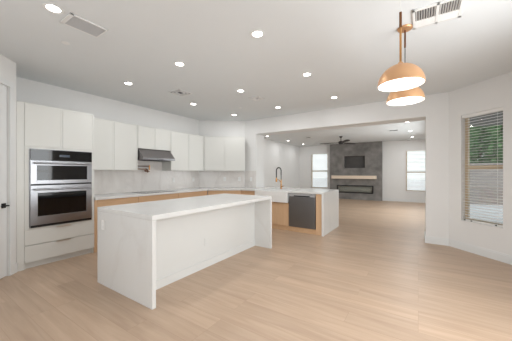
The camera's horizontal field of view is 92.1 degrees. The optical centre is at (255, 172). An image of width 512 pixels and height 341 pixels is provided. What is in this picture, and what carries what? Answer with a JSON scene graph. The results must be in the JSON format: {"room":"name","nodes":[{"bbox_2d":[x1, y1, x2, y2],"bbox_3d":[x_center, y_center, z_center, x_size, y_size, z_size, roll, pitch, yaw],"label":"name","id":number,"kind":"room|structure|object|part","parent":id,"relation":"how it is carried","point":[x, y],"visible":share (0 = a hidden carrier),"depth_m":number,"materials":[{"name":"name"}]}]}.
{"room":"kitchen","nodes":[
{"label":"kitchen","id":0,"kind":"room"},
{"bbox_2d":[0,54,15,275],"bbox_3d":[-3.085,-0.065,2.396,0.120,2.800,1.843,0,0,-12],"label":"wall","id":1,"kind":"structure","parent":0,"point":[7,66],"depth_m":3.19,"materials":[{"name":"paint"}]},
{"bbox_2d":[0,84,9,278],"bbox_3d":[-3.114,0.111,2.795,0.104,2.432,0.792,0,0,-12],"label":"door","id":2,"kind":"structure","parent":1,"relation":"attached to","point":[3,89],"depth_m":3.13,"materials":[{"name":"paint"}]},
{"bbox_2d":[0,77,14,275],"bbox_3d":[-3.098,0.080,2.798,0.018,2.510,0.940,0,0,-12],"label":"door frame","id":3,"kind":"structure","parent":1,"relation":"attached to","point":[11,85],"depth_m":3.21,"materials":[{"name":"paint"}]},
{"bbox_2d":[14,262,17,273],"bbox_3d":[-3.200,1.270,3.285,0.014,0.130,0.055,0,0,-12],"label":"baseboard","id":4,"kind":"structure","parent":1,"relation":"attached to","point":[16,263],"depth_m":3.29,"materials":[{"name":"paint"}]},
{"bbox_2d":[16,77,198,193],"bbox_3d":[-2.718,-0.065,5.316,0.120,2.800,3.898,0,0,33],"label":"wall","id":5,"kind":"structure","parent":0,"point":[30,91],"depth_m":4.77,"materials":[{"name":"paint"}]},
{"bbox_2d":[94,118,137,169],"bbox_3d":[-2.813,-0.509,4.753,0.332,0.922,0.931,0,0,33],"label":"upper cabinet","id":6,"kind":"object","parent":5,"relation":"attached to","point":[115,143],"visible":0.71,"depth_m":4.68,"materials":[{"name":"paint"}]},
{"bbox_3d":[-2.811,-0.509,4.473,0.020,0.922,0.463,0,0,33],"label":"door","id":7,"kind":"part","parent":6,"relation":"part of","materials":[{"name":"paint"}]},
{"bbox_3d":[-2.555,-0.509,4.863,0.020,0.922,0.463,0,0,33],"label":"door","id":8,"kind":"part","parent":6,"relation":"part of","materials":[{"name":"paint"}]},
{"bbox_2d":[94,160,198,194],"bbox_3d":[-2.401,0.078,5.676,0.012,0.682,2.928,0,0,33],"label":"backsplash","id":9,"kind":"structure","parent":5,"relation":"attached to","point":[105,181],"depth_m":5.50,"materials":[{"name":"stone"}]},
{"bbox_2d":[138,125,170,150],"bbox_3d":[-2.333,-0.736,5.484,0.332,0.469,0.803,0,0,33],"label":"upper cabinet","id":10,"kind":"object","parent":5,"relation":"attached to","point":[148,137],"visible":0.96,"depth_m":5.37,"materials":[{"name":"paint"}]},
{"bbox_3d":[-2.313,-0.736,5.230,0.020,0.469,0.399,0,0,33],"label":"door","id":11,"kind":"part","parent":10,"relation":"part of","materials":[{"name":"paint"}]},
{"bbox_3d":[-2.092,-0.736,5.566,0.020,0.469,0.399,0,0,33],"label":"door","id":12,"kind":"part","parent":10,"relation":"part of","materials":[{"name":"paint"}]},
{"bbox_2d":[138,148,174,160],"bbox_3d":[-2.258,-0.379,5.437,0.486,0.243,0.780,0,0,33],"label":"range hood","id":13,"kind":"object","parent":5,"relation":"attached to","point":[143,154],"visible":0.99,"depth_m":5.29,"materials":[{"name":"metal"}]},
{"bbox_2d":[162,131,203,170],"bbox_3d":[-1.815,-0.509,6.274,0.332,0.922,1.073,0,0,33],"label":"upper cabinet","id":14,"kind":"object","parent":5,"relation":"attached to","point":[187,150],"visible":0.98,"depth_m":6.12,"materials":[{"name":"paint"}]},
{"bbox_3d":[-1.832,-0.509,5.963,0.020,0.922,0.534,0,0,33],"label":"door","id":15,"kind":"part","parent":14,"relation":"part of","materials":[{"name":"paint"}]},
{"bbox_3d":[-1.536,-0.509,6.413,0.020,0.922,0.534,0,0,33],"label":"door","id":16,"kind":"part","parent":14,"relation":"part of","materials":[{"name":"paint"}]},
{"bbox_2d":[199,120,244,194],"bbox_3d":[-0.964,-0.065,7.025,1.282,2.800,0.120,0,0,-5],"label":"wall","id":17,"kind":"structure","parent":0,"point":[206,127],"depth_m":6.97,"materials":[{"name":"paint"}]},
{"bbox_2d":[199,171,243,186],"bbox_3d":[-0.958,0.185,6.958,1.258,0.467,0.012,0,0,-5],"label":"backsplash","id":18,"kind":"structure","parent":17,"relation":"attached to","point":[206,178],"depth_m":6.95,"materials":[{"name":"stone"}]},
{"bbox_2d":[204,136,244,170],"bbox_3d":[-0.852,-0.509,6.805,1.085,0.922,0.330,0,0,-5],"label":"upper cabinet","id":19,"kind":"object","parent":17,"relation":"attached to","point":[221,153],"visible":1,"depth_m":6.64,"materials":[{"name":"paint"}]},
{"bbox_3d":[-1.110,-0.509,6.628,0.541,0.922,0.020,0,0,-5],"label":"door","id":20,"kind":"part","parent":19,"relation":"part of","materials":[{"name":"paint"}]},
{"bbox_3d":[-0.567,-0.509,6.673,0.541,0.922,0.020,0,0,-5],"label":"door","id":21,"kind":"part","parent":19,"relation":"part of","materials":[{"name":"paint"}]},
{"bbox_2d":[245,119,263,187],"bbox_3d":[-0.785,-0.065,7.575,2.170,2.800,0.420,0,0,33],"label":"wall","id":22,"kind":"structure","parent":0,"point":[254,143],"depth_m":6.93,"materials":[{"name":"paint"}]},
{"bbox_2d":[245,171,255,187],"bbox_3d":[-0.152,0.185,6.899,0.370,0.467,0.012,0,0,33],"label":"backsplash","id":23,"kind":"structure","parent":22,"relation":"attached to","point":[252,184],"depth_m":6.89,"materials":[{"name":"stone"}]},
{"bbox_2d":[0,0,511,146],"bbox_3d":[0.808,-1.540,5.511,8.500,0.150,17.100,0,0,33],"label":"ceiling","id":24,"kind":"structure","parent":0,"point":[346,46],"depth_m":3.02,"materials":[{"name":"paint"}]},
{"bbox_2d":[42,3,63,13],"bbox_3d":[-1.807,-1.461,2.204,0.156,0.006,0.156,0,0,33],"label":"recessed light","id":25,"kind":"object","parent":24,"relation":"in","point":[50,7],"visible":1,"depth_m":2.20,"materials":[{"name":"white plastic"}]},
{"bbox_2d":[60,13,107,37],"bbox_3d":[-1.709,-1.458,2.462,0.240,0.011,0.330,0,0,33],"label":"ceiling vent","id":26,"kind":"object","parent":24,"relation":"in","point":[72,20],"visible":1,"depth_m":2.44,"materials":[{"name":"white plastic"}]},
{"bbox_2d":[174,62,185,66],"bbox_3d":[-1.030,-1.461,3.332,0.156,0.006,0.156,0,0,33],"label":"recessed light","id":27,"kind":"object","parent":24,"relation":"in","point":[180,64],"visible":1,"depth_m":3.34,"materials":[{"name":"white plastic"}]},
{"bbox_2d":[169,89,191,96],"bbox_3d":[-1.384,-1.458,4.523,0.300,0.011,0.300,0,0,33],"label":"ceiling vent","id":28,"kind":"object","parent":24,"relation":"in","point":[179,92],"visible":1,"depth_m":4.51,"materials":[{"name":"white plastic"}]},
{"bbox_2d":[249,96,264,100],"bbox_3d":[0.017,-1.458,4.870,0.240,0.011,0.240,0,0,33],"label":"ceiling vent","id":29,"kind":"object","parent":24,"relation":"in","point":[256,98],"visible":1,"depth_m":4.87,"materials":[{"name":"white plastic"}]},
{"bbox_2d":[250,30,264,37],"bbox_3d":[0.015,-1.461,2.610,0.156,0.006,0.156,0,0,33],"label":"recessed light","id":30,"kind":"object","parent":24,"relation":"in","point":[256,33],"visible":1,"depth_m":2.61,"materials":[{"name":"white"}]},
{"bbox_2d":[302,72,311,76],"bbox_3d":[0.760,-1.461,3.688,0.156,0.006,0.156,0,0,33],"label":"recessed light","id":31,"kind":"object","parent":24,"relation":"in","point":[307,74],"visible":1,"depth_m":3.68,"materials":[{"name":"white"}]},
{"bbox_2d":[321,136,355,143],"bbox_3d":[3.297,-1.305,10.125,1.354,0.320,1.515,0,0,33],"label":"ceiling fan","id":32,"kind":"object","parent":24,"relation":"hanging from","point":[344,141],"visible":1,"depth_m":9.98,"materials":[{"name":"brown metal"}]},
{"bbox_2d":[377,0,425,91],"bbox_3d":[1.173,-1.087,2.005,0.338,0.754,0.338,0,0,33],"label":"pendant lamp","id":33,"kind":"object","parent":24,"relation":"hanging from","point":[401,76],"visible":1,"depth_m":1.95,"materials":[{"name":"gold metal"}]},
{"bbox_3d":[1.173,-1.030,2.005,0.017,0.309,0.017,0,0,33],"label":"stem","id":34,"kind":"part","parent":33,"relation":"part of","materials":[{"name":"gold metal"}]},
{"bbox_3d":[1.173,-0.793,2.005,0.338,0.166,0.338,0,0,33],"label":"lamp shade","id":35,"kind":"part","parent":33,"relation":"part of","materials":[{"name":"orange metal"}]},
{"bbox_2d":[379,77,424,89],"bbox_3d":[1.173,-0.725,2.005,0.322,0.006,0.322,0,0,33],"label":"diffuser","id":36,"kind":"object","parent":33,"relation":"attached to","point":[387,83],"depth_m":2.00,"materials":[{"name":"white"}]},
{"bbox_2d":[386,24,424,105],"bbox_3d":[1.510,-1.092,2.502,0.338,0.744,0.338,0,0,33],"label":"pendant lamp","id":37,"kind":"object","parent":24,"relation":"hanging from","point":[414,95],"visible":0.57,"depth_m":2.45,"materials":[{"name":"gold metal"}]},
{"bbox_3d":[1.510,-1.355,2.502,0.017,0.180,0.017,0,0,33],"label":"stem","id":38,"kind":"part","parent":37,"relation":"part of","materials":[{"name":"gold metal"}]},
{"bbox_3d":[1.510,-0.803,2.502,0.338,0.166,0.338,0,0,33],"label":"lamp shade","id":39,"kind":"part","parent":37,"relation":"part of","materials":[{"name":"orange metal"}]},
{"bbox_2d":[387,96,423,104],"bbox_3d":[1.510,-0.735,2.502,0.322,0.006,0.322,0,0,33],"label":"diffuser","id":40,"kind":"object","parent":37,"relation":"attached to","point":[392,100],"depth_m":2.51,"materials":[{"name":"white glass"}]},
{"bbox_2d":[412,0,465,29],"bbox_3d":[1.661,-1.458,2.265,0.380,0.013,0.350,0,0,33],"label":"ceiling vent","id":41,"kind":"object","parent":24,"relation":"in","point":[445,10],"visible":1,"depth_m":2.25,"materials":[{"name":"white plastic"}]},
{"bbox_2d":[0,199,511,340],"bbox_3d":[0.884,1.385,5.671,7.650,0.100,16.050,0,0,33],"label":"floor","id":42,"kind":"structure","parent":0,"point":[375,276],"depth_m":2.68,"materials":[{"name":"brown wood"}]},
{"bbox_2d":[16,101,93,271],"bbox_3d":[-3.205,0.185,3.876,0.641,2.300,0.950,0,0,33],"label":"tall cabinet","id":43,"kind":"object","parent":42,"relation":"on","point":[38,126],"visible":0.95,"depth_m":3.58,"materials":[{"name":"paint"}]},
{"bbox_3d":[-3.055,-0.665,3.564,0.020,0.600,0.434,0,0,33],"label":"door","id":44,"kind":"part","parent":43,"relation":"part of","materials":[{"name":"paint"}]},
{"bbox_3d":[-2.935,1.132,3.747,0.020,0.230,0.870,0,0,33],"label":"drawer","id":45,"kind":"part","parent":43,"relation":"part of","materials":[{"name":"paint"}]},
{"bbox_3d":[-2.935,0.905,3.747,0.020,0.210,0.870,0,0,33],"label":"drawer","id":46,"kind":"part","parent":43,"relation":"part of","materials":[{"name":"paint"}]},
{"bbox_2d":[29,148,91,228],"bbox_3d":[-3.078,0.221,3.846,0.532,1.108,0.780,0,0,33],"label":"wall oven","id":47,"kind":"object","parent":43,"relation":"in","point":[60,181],"visible":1,"depth_m":3.69,"materials":[{"name":"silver metal"}]},
{"bbox_3d":[-2.909,-0.248,3.736,0.015,0.157,0.768,0,0,33],"label":"control panel","id":48,"kind":"part","parent":47,"relation":"part of","materials":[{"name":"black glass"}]},
{"bbox_3d":[-2.815,-0.665,3.929,0.020,0.600,0.434,0,0,33],"label":"door","id":49,"kind":"part","parent":43,"relation":"part of","materials":[{"name":"paint"}]},
{"bbox_2d":[94,197,137,252],"bbox_3d":[-2.730,0.898,4.598,0.641,0.874,0.772,0,0,33],"label":"base cabinet","id":50,"kind":"object","parent":42,"relation":"on","point":[117,201],"visible":0.29,"depth_m":4.25,"materials":[{"name":"brown wood"}]},
{"bbox_3d":[-2.926,0.899,4.288,0.600,0.872,0.040,0,0,33],"label":"panel","id":51,"kind":"part","parent":50,"relation":"part of","materials":[{"name":"brown wood"}]},
{"bbox_3d":[-2.471,0.549,4.453,0.020,0.172,0.726,0,0,33],"label":"drawer","id":52,"kind":"part","parent":50,"relation":"part of","materials":[{"name":"brown wood"}]},
{"bbox_2d":[138,193,177,202],"bbox_3d":[-2.257,0.898,5.319,0.641,0.874,0.948,0,0,33],"label":"base cabinet","id":53,"kind":"object","parent":42,"relation":"on","point":[174,195],"visible":0.18,"depth_m":5.10,"materials":[{"name":"brown wood"}]},
{"bbox_2d":[97,193,271,309],"bbox_3d":[-0.826,0.877,3.680,1.102,0.915,2.356,0,0,33],"label":"kitchen island","id":54,"kind":"object","parent":42,"relation":"on","point":[143,248],"visible":1,"depth_m":2.99,"materials":[{"name":"white stone"}]},
{"bbox_2d":[101,220,104,229],"bbox_3d":[-1.808,0.620,2.921,0.070,0.115,0.006,0,0,33],"label":"outlet","id":55,"kind":"object","parent":54,"relation":"attached to","point":[102,221],"depth_m":2.92,"materials":[{"name":"white plastic"}]},
{"bbox_2d":[97,193,271,219],"bbox_3d":[-0.824,0.444,3.683,1.102,0.047,2.348,0,0,33],"label":"island countertop","id":56,"kind":"structure","parent":54,"relation":"on","point":[160,209],"depth_m":3.14,"materials":[{"name":"white stone"}]},
{"bbox_3d":[-0.643,1.285,3.564,0.012,0.100,2.262,0,0,33],"label":"molding","id":57,"kind":"part","parent":54,"relation":"part of","materials":[{"name":"paint"}]},
{"bbox_3d":[-0.656,0.901,3.573,0.020,0.867,2.262,0,0,33],"label":"panel","id":58,"kind":"part","parent":54,"relation":"part of","materials":[{"name":"paint"}]},
{"bbox_2d":[178,191,206,197],"bbox_3d":[-1.748,0.898,6.093,0.641,0.874,0.902,0,0,33],"label":"base cabinet","id":59,"kind":"object","parent":42,"relation":"on","point":[198,193],"visible":0.14,"depth_m":5.88,"materials":[{"name":"brown wood"}]},
{"bbox_2d":[94,187,338,235],"bbox_3d":[-0.724,0.877,5.868,5.519,0.915,2.456,0,0,-15],"label":"countertop","id":60,"kind":"structure","parent":42,"relation":"on","point":[330,197],"depth_m":5.56,"materials":[{"name":"white stone"}]},
{"bbox_2d":[133,190,172,192],"bbox_3d":[-2.195,0.417,5.402,0.500,0.007,0.780,0,0,33],"label":"cooktop","id":61,"kind":"object","parent":60,"relation":"in","point":[156,191],"visible":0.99,"depth_m":5.38,"materials":[{"name":"black glass"}]},
{"bbox_2d":[255,189,291,202],"bbox_3d":[0.471,0.560,6.036,0.892,0.260,0.483,0,0,33],"label":"farmhouse sink","id":62,"kind":"object","parent":60,"relation":"in","point":[282,196],"visible":0.61,"depth_m":5.77,"materials":[{"name":"white ceramic"}]},
{"bbox_2d":[275,167,282,188],"bbox_3d":[0.616,0.140,6.307,0.233,0.559,0.093,0,0,23],"label":"spring faucet","id":63,"kind":"object","parent":60,"relation":"on","point":[281,186],"visible":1,"depth_m":6.30,"materials":[{"name":"gold metal"}]},
{"bbox_3d":[1.716,0.897,5.657,0.040,0.876,1.180,0,0,33],"label":"waterfall panel","id":64,"kind":"part","parent":60,"relation":"part of","materials":[{"name":"white stone"}]},
{"bbox_2d":[208,190,240,194],"bbox_3d":[-0.831,0.898,6.657,0.853,0.874,0.629,0,0,-5],"label":"base cabinet","id":65,"kind":"object","parent":42,"relation":"on","point":[217,191],"visible":0.16,"depth_m":6.35,"materials":[{"name":"brown wood"}]},
{"bbox_2d":[241,190,254,194],"bbox_3d":[-0.045,0.898,6.490,0.455,0.874,0.540,0,0,33],"label":"base cabinet","id":66,"kind":"object","parent":42,"relation":"on","point":[242,191],"visible":0.18,"depth_m":6.28,"materials":[{"name":"brown wood"}]},
{"bbox_2d":[272,202,288,230],"bbox_3d":[0.519,1.015,6.111,0.896,0.640,0.554,0,0,33],"label":"base cabinet","id":67,"kind":"object","parent":42,"relation":"on","point":[280,211],"visible":0.45,"depth_m":5.76,"materials":[{"name":"brown wood"}]},
{"bbox_2d":[289,193,315,234],"bbox_3d":[1.157,0.899,5.679,0.634,0.872,0.556,0,0,33],"label":"dishwasher","id":68,"kind":"object","parent":42,"relation":"on","point":[302,207],"visible":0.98,"depth_m":5.44,"materials":[{"name":"black metal"}]},
{"bbox_3d":[1.030,1.281,5.486,0.634,0.108,0.018,0,0,33],"label":"kick plate","id":69,"kind":"part","parent":68,"relation":"part of","materials":[{"name":"brown wood"}]},
{"bbox_2d":[316,194,321,235],"bbox_3d":[1.489,0.898,5.477,0.136,0.874,0.550,0,0,33],"label":"panel","id":70,"kind":"object","parent":42,"relation":"on","point":[318,196],"visible":0.65,"depth_m":5.24,"materials":[{"name":"brown wood"}]},
{"bbox_2d":[264,139,298,187],"bbox_3d":[0.501,-0.065,11.163,0.120,2.800,6.990,0,0,33],"label":"wall","id":71,"kind":"structure","parent":0,"point":[276,154],"depth_m":12.12,"materials":[{"name":"paint"}]},
{"bbox_2d":[330,141,381,200],"bbox_3d":[4.927,-0.064,12.309,2.450,2.798,0.210,0,0,33],"label":"wall","id":72,"kind":"structure","parent":0,"point":[364,158],"depth_m":12.18,"materials":[{"name":"grey paint"}]},
{"bbox_2d":[331,175,376,178],"bbox_3d":[4.787,0.232,12.169,2.080,0.158,0.199,0,0,33],"label":"mantel shelf","id":73,"kind":"object","parent":72,"relation":"attached to","point":[332,176],"visible":1,"depth_m":12.09,"materials":[{"name":"brown wood"}]},
{"bbox_2d":[337,185,373,193],"bbox_3d":[4.922,0.827,12.302,1.720,0.384,0.192,0,0,33],"label":"electric fireplace","id":74,"kind":"object","parent":72,"relation":"in","point":[342,188],"visible":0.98,"depth_m":12.30,"materials":[{"name":"black metal"}]},
{"bbox_2d":[299,139,424,199],"bbox_3d":[5.104,-0.065,12.405,6.210,2.800,0.140,0,0,33],"label":"wall","id":75,"kind":"structure","parent":0,"point":[393,152],"depth_m":11.54,"materials":[{"name":"paint"}]},
{"bbox_2d":[311,154,327,187],"bbox_3d":[3.485,-0.095,13.484,0.940,1.900,0.054,0,0,33],"label":"window","id":76,"kind":"structure","parent":75,"relation":"in","point":[313,154],"depth_m":13.72,"materials":[{"name":"beige plastic"}]},
{"bbox_2d":[311,153,327,188],"bbox_3d":[3.453,-0.095,13.435,0.920,1.900,0.056,0,0,33],"label":"window blind","id":77,"kind":"object","parent":76,"relation":"attached to","point":[314,159],"visible":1,"depth_m":13.44,"materials":[{"name":"white plastic"}]},
{"bbox_2d":[382,198,424,202],"bbox_3d":[6.829,1.270,11.179,1.980,0.130,0.015,0,0,33],"label":"baseboard","id":78,"kind":"structure","parent":75,"relation":"attached to","point":[383,199],"depth_m":11.24,"materials":[{"name":"paint"}]},
{"bbox_2d":[406,151,424,190],"bbox_3d":[7.192,-0.075,11.049,0.830,1.860,0.054,0,0,33],"label":"window","id":79,"kind":"structure","parent":75,"relation":"in","point":[407,151],"depth_m":11.23,"materials":[{"name":"beige plastic"}]},
{"bbox_2d":[406,150,424,191],"bbox_3d":[7.160,-0.075,11.000,0.810,1.860,0.056,0,0,33],"label":"window blind","id":80,"kind":"object","parent":79,"relation":"attached to","point":[408,153],"visible":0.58,"depth_m":11.03,"materials":[{"name":"white plastic"}]},
{"bbox_2d":[425,92,448,238],"bbox_3d":[3.549,-0.065,4.728,0.500,2.800,0.420,0,0,33],"label":"wall","id":81,"kind":"structure","parent":0,"point":[437,105],"depth_m":4.59,"materials":[{"name":"paint"}]},
{"bbox_2d":[256,95,425,135],"bbox_3d":[1.731,-1.265,5.922,3.850,0.400,0.420,0,0,33],"label":"header","id":82,"kind":"object","parent":81,"relation":"attached to","point":[377,113],"visible":0.93,"depth_m":5.56,"materials":[{"name":"paint"}]},
{"bbox_2d":[424,231,448,245],"bbox_3d":[3.517,1.270,4.749,0.455,0.130,0.450,0,0,33],"label":"baseboard","id":83,"kind":"structure","parent":81,"relation":"attached to","point":[432,240],"depth_m":4.59,"materials":[{"name":"paint"}]},
{"bbox_2d":[449,72,511,255],"bbox_3d":[3.704,-0.065,3.937,0.140,2.800,1.174,0,0,-12],"label":"wall","id":84,"kind":"structure","parent":0,"point":[495,92],"depth_m":4.00,"materials":[{"name":"paint"}]},
{"bbox_2d":[449,239,511,264],"bbox_3d":[3.628,1.270,3.921,0.015,0.130,1.174,0,0,-12],"label":"baseboard","id":85,"kind":"structure","parent":84,"relation":"attached to","point":[491,254],"depth_m":3.94,"materials":[{"name":"paint"}]},
{"bbox_2d":[461,220,502,227],"bbox_3d":[3.659,0.829,3.994,0.097,0.012,0.615,0,0,-12],"label":"window sill","id":86,"kind":"structure","parent":84,"relation":"attached to","point":[461,220],"depth_m":3.95,"materials":[{"name":"paint"}]},
{"bbox_2d":[465,111,502,224],"bbox_3d":[3.728,-0.075,4.008,0.054,1.820,0.615,0,0,-12],"label":"window","id":87,"kind":"structure","parent":84,"relation":"in","point":[467,161],"depth_m":4.27,"materials":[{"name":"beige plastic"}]},
{"bbox_2d":[462,107,502,226],"bbox_3d":[3.659,-0.081,3.994,0.063,1.804,0.603,0,0,-12],"label":"window blind","id":88,"kind":"object","parent":87,"relation":"attached to","point":[497,110],"visible":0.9,"depth_m":3.93,"materials":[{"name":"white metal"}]},
{"bbox_3d":[3.662,0.810,3.994,0.050,0.022,0.603,0,0,-12],"label":"rail","id":89,"kind":"part","parent":88,"relation":"part of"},
{"bbox_3d":[3.662,-0.071,3.994,0.003,1.744,0.426,0,0,-12],"label":"ladder cord","id":90,"kind":"part","parent":88,"relation":"part of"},
{"label":"outside","id":91,"kind":"structure","parent":0,"visible":0},
{"bbox_2d":[313,178,502,223],"bbox_3d":[15.159,1.505,13.971,70.000,0.100,80.000,0,0,33],"label":"ground","id":92,"kind":"structure","parent":91,"point":[325,183],"depth_m":9.71,"materials":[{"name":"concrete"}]},
{"bbox_2d":[470,127,479,162],"bbox_3d":[10.413,-0.959,12.661,1.551,4.830,1.569,0,0,33],"label":"shrub","id":93,"kind":"object","parent":92,"relation":"on","point":[473,158],"visible":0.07,"depth_m":12.13,"materials":[{"name":"green plant"}]},
{"bbox_2d":[473,126,494,162],"bbox_3d":[12.440,-1.254,13.738,2.025,5.421,2.076,0,0,33],"label":"shrub","id":94,"kind":"object","parent":92,"relation":"on","point":[480,131],"visible":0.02,"depth_m":13.25,"materials":[{"name":"green plant"}]},
{"bbox_2d":[470,163,502,204],"bbox_3d":[13.807,0.515,8.997,10.800,1.880,0.240,0,0,33],"label":"wall","id":95,"kind":"structure","parent":92,"relation":"on","point":[487,180],"depth_m":11.14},
{"bbox_2d":[470,111,502,126],"bbox_3d":[7.031,0.015,3.709,6.320,2.880,4.480,0,0,33],"label":"patio cover","id":96,"kind":"object","parent":92,"relation":"on","point":[501,113],"depth_m":6.10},
{"bbox_2d":[483,125,502,162],"bbox_3d":[11.786,-0.855,11.738,1.572,4.622,1.557,0,0,33],"label":"shrub","id":97,"kind":"object","parent":92,"relation":"on","point":[493,158],"visible":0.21,"depth_m":11.72,"materials":[{"name":"green plant"}]}
]}

